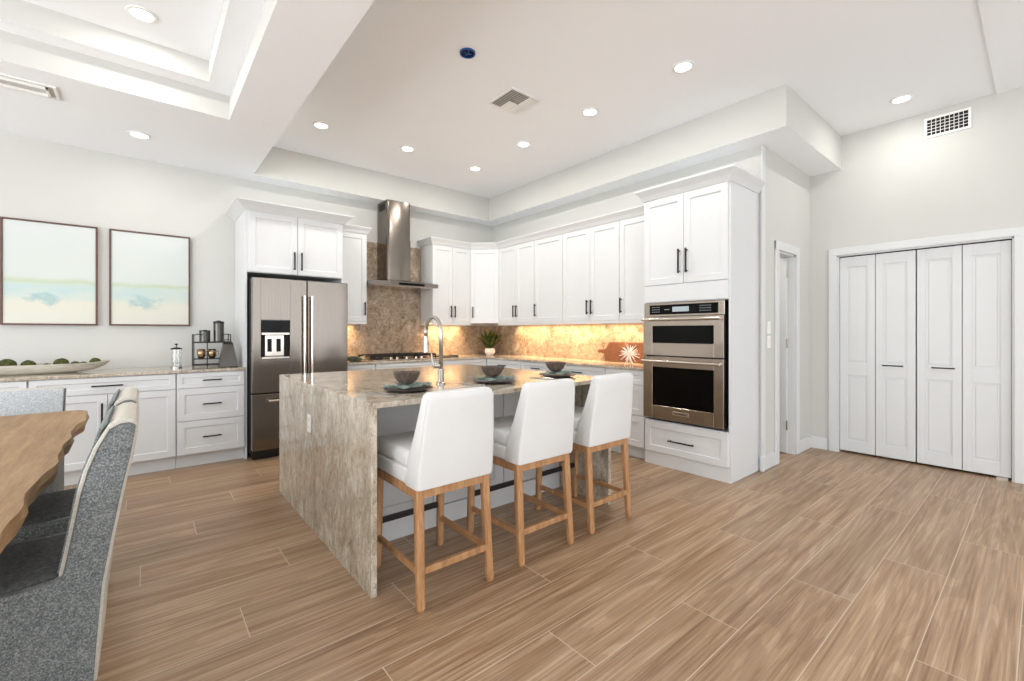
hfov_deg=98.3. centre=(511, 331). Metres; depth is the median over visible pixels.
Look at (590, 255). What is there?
upper cabinet
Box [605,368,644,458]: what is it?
base cabinet
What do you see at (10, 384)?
base cabinet
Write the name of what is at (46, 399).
dining chair
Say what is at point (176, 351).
press
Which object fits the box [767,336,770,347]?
light switch
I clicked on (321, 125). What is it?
recessed light
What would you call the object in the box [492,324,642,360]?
backsplash
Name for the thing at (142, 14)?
recessed light
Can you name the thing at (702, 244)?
tall cabinet
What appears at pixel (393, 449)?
seat cushion
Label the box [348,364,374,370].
base cabinet
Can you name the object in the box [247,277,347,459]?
refrigerator
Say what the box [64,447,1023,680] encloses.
floor
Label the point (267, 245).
tall cabinet
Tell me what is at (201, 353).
mug
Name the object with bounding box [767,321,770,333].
light switch
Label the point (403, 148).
recessed light
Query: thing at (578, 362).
countertop
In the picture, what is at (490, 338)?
potted plant
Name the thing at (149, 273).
framed painting
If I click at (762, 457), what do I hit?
trim
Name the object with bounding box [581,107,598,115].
recessed light
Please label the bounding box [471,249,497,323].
upper cabinet
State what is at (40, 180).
wall
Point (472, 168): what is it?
recessed light
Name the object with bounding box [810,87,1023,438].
wall
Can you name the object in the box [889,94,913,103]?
recessed light
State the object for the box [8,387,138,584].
dining chair
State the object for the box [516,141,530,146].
recessed light
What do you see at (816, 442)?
baseboard
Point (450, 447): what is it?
bar stool
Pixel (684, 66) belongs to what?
recessed light
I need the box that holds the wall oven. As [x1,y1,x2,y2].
[641,300,728,428]
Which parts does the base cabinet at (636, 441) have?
drawer, drawer, drawer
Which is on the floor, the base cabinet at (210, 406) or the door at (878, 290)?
the base cabinet at (210, 406)
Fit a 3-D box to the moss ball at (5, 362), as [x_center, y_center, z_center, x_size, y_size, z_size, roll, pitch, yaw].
[-4.135,0.277,3.623,0.114,0.113,0.113,0,0,-40]
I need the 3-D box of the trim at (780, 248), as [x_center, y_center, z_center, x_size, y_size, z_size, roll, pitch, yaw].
[2.721,0.198,4.478,0.640,2.145,0.142,0,0,-40]
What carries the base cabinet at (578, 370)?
on the floor
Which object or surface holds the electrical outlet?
attached to the countertop at (328, 474)
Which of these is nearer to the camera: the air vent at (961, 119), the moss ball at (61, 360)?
the moss ball at (61, 360)
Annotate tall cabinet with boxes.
[235,210,342,458]
[644,181,758,483]
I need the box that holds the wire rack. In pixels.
[192,334,230,366]
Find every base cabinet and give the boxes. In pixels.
[0,381,27,389]
[28,373,175,485]
[176,370,244,467]
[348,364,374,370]
[375,361,438,368]
[377,392,559,540]
[443,359,485,365]
[487,359,521,368]
[521,361,550,371]
[562,365,604,375]
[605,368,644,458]
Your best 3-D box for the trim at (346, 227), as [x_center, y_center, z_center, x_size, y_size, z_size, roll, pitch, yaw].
[-2.029,-1.249,5.506,0.431,0.082,0.393,0,0,-40]
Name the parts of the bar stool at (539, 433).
leg, seat, leg, seat frame, backrest, leg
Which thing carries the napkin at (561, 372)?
on the plate at (542, 374)
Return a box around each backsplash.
[348,242,491,357]
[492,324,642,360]
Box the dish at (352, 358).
[348,355,365,361]
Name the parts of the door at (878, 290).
handle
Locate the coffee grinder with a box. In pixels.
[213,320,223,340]
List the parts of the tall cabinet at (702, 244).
door, handle, handle, handle, filler panel, drawer, door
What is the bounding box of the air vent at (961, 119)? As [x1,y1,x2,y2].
[924,107,971,138]
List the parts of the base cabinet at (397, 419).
panel, panel, panel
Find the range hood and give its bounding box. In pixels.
[367,199,437,290]
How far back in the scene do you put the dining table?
1.83 m
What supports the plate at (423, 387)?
on the countertop at (328, 474)
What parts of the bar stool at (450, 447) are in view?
leg, seat, leg, seat frame, leg, backrest, leg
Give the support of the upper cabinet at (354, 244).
attached to the wall at (40, 180)
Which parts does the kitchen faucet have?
spout, lever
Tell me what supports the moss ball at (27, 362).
in the dough bowl at (39, 368)
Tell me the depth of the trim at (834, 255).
3.97 m
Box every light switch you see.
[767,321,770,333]
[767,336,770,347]
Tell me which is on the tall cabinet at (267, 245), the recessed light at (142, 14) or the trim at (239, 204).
the trim at (239, 204)
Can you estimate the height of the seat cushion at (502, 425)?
0.084 m
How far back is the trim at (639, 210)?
5.66 m
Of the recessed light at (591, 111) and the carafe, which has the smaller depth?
the recessed light at (591, 111)
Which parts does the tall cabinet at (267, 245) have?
door, handle, handle, door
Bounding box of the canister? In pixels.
[199,330,209,341]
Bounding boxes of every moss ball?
[0,359,16,365]
[20,360,35,365]
[53,358,68,363]
[89,358,100,361]
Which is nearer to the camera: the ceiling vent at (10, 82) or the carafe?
the ceiling vent at (10, 82)
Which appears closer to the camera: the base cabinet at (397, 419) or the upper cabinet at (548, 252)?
the base cabinet at (397, 419)
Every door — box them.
[780,259,787,452]
[840,239,1011,479]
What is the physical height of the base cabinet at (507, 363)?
0.888 m
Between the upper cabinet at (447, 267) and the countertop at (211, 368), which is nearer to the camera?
the countertop at (211, 368)
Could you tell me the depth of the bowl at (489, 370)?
2.95 m
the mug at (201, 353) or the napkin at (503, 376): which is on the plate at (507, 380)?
the napkin at (503, 376)
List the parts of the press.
lid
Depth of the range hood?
5.79 m
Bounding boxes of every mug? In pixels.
[197,349,206,358]
[208,349,218,357]
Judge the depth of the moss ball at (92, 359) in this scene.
3.94 m
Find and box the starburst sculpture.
[619,343,638,364]
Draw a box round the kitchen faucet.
[423,315,445,383]
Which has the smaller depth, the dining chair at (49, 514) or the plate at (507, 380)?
the dining chair at (49, 514)
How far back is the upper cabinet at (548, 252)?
5.66 m
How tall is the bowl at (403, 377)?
0.068 m
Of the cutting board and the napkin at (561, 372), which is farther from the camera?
the cutting board
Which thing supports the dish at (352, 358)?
on the countertop at (578, 362)
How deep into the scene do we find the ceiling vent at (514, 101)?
3.95 m
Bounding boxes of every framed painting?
[0,216,97,324]
[109,228,189,325]
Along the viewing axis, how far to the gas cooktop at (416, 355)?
5.67 m
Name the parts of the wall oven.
handle, handle, display panel, oven door, microwave door, control panel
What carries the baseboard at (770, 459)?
attached to the wall at (787, 188)
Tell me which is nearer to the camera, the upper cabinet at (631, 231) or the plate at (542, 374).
the plate at (542, 374)
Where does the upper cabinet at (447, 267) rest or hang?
attached to the wall at (40, 180)
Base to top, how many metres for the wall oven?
1.088 m
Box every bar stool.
[377,387,493,612]
[467,378,574,566]
[535,373,633,533]
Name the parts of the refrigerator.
freezer drawer, handle, dispenser frame, door, handle, handle, door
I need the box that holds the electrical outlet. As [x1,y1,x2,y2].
[307,414,310,432]
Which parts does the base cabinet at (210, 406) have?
drawer, drawer, drawer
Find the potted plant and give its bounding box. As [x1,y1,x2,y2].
[473,329,506,354]
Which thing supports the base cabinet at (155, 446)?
on the floor
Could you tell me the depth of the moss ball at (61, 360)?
3.80 m
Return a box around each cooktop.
[358,352,438,360]
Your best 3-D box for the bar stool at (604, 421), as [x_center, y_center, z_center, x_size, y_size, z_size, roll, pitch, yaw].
[0.502,0.774,3.096,0.430,0.992,0.563,0,0,-40]
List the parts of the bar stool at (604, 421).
leg, seat, leg, leg, seat frame, backrest, leg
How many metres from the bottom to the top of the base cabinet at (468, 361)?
0.888 m
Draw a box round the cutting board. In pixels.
[598,342,644,362]
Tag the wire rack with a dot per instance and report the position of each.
(193, 335)
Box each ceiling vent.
[0,73,60,100]
[488,87,540,114]
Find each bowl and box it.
[0,360,109,375]
[393,371,420,383]
[481,365,504,376]
[545,362,565,370]
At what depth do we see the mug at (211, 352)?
4.50 m
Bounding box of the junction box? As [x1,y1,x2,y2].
[460,48,474,58]
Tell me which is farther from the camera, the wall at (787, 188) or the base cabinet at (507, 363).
the base cabinet at (507, 363)
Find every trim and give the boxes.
[226,197,353,224]
[343,224,371,234]
[417,205,643,248]
[635,164,765,202]
[760,145,764,471]
[774,240,799,464]
[828,226,1023,483]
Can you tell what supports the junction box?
attached to the ceiling at (233, 88)
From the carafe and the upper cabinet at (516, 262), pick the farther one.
the upper cabinet at (516, 262)
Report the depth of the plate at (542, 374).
3.38 m
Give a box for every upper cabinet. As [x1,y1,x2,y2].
[343,232,366,323]
[421,244,470,324]
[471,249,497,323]
[498,241,533,324]
[534,234,562,324]
[563,221,618,323]
[619,215,644,322]
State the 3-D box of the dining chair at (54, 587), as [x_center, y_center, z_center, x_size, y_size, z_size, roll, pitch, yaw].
[-1.703,0.785,1.536,0.624,0.970,0.504,0,0,-40]
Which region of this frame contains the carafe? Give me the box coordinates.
[218,339,237,366]
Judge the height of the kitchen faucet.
0.453 m
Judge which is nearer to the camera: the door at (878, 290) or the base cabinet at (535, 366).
the door at (878, 290)
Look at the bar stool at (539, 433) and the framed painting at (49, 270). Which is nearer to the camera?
the bar stool at (539, 433)
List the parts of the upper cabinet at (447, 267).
door, door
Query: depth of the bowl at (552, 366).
3.35 m
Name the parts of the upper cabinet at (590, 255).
door, handle, door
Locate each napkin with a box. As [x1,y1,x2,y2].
[383,382,431,388]
[473,375,514,380]
[543,370,571,374]
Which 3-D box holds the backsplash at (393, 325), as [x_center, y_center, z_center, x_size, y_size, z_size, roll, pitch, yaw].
[-1.324,-0.418,6.341,2.578,1.543,0.013,0,0,-40]
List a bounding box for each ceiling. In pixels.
[0,0,995,225]
[978,0,1023,93]
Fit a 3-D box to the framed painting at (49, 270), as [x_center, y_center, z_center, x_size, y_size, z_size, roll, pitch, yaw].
[-4.143,-0.522,3.983,0.610,0.925,0.035,0,0,-40]
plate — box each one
[383,385,432,392]
[473,378,514,383]
[539,373,575,377]
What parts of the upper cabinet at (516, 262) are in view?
door, door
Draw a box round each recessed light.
[125,5,157,22]
[127,131,151,138]
[312,121,329,128]
[400,146,414,151]
[469,166,481,170]
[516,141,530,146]
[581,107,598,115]
[672,60,693,72]
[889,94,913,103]
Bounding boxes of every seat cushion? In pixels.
[377,431,414,465]
[493,415,514,445]
[574,406,583,430]
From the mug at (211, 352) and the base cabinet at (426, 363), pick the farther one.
the base cabinet at (426, 363)
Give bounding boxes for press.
[170,343,181,367]
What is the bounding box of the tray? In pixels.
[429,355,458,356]
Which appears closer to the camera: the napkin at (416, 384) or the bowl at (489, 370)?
the napkin at (416, 384)
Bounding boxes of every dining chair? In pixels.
[0,387,65,493]
[0,402,138,680]
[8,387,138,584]
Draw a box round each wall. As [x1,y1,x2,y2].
[0,133,491,368]
[492,149,747,356]
[748,145,809,469]
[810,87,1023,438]
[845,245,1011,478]
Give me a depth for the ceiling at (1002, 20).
3.10 m
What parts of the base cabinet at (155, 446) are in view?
door, drawer, handle, handle, door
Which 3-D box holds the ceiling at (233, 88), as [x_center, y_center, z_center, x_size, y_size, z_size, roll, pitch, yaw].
[-0.263,-1.935,1.310,10.270,0.450,9.350,0,0,-40]
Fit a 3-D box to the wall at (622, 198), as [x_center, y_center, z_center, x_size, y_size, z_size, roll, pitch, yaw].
[0.947,-0.395,5.745,0.120,3.330,4.075,0,0,-40]
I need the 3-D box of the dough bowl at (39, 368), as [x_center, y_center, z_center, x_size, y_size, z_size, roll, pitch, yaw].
[-4.102,0.305,3.652,1.170,0.096,0.270,0,0,-40]
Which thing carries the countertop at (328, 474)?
on the base cabinet at (397, 419)
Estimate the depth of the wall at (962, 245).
4.41 m
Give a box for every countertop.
[0,365,244,381]
[279,364,610,598]
[348,354,642,370]
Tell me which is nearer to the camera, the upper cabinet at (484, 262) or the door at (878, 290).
the door at (878, 290)
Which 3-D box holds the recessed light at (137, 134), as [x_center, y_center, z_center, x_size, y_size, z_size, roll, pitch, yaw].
[-3.232,-1.704,3.841,0.164,0.009,0.164,0,0,-40]
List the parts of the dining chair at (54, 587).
seat, panel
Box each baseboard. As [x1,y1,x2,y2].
[765,436,810,469]
[811,436,827,449]
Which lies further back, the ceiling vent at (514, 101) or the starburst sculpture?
the starburst sculpture
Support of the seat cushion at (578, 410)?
on the bar stool at (604, 421)
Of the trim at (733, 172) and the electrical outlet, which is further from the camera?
the trim at (733, 172)
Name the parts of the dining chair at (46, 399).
panel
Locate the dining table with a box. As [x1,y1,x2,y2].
[0,410,88,553]

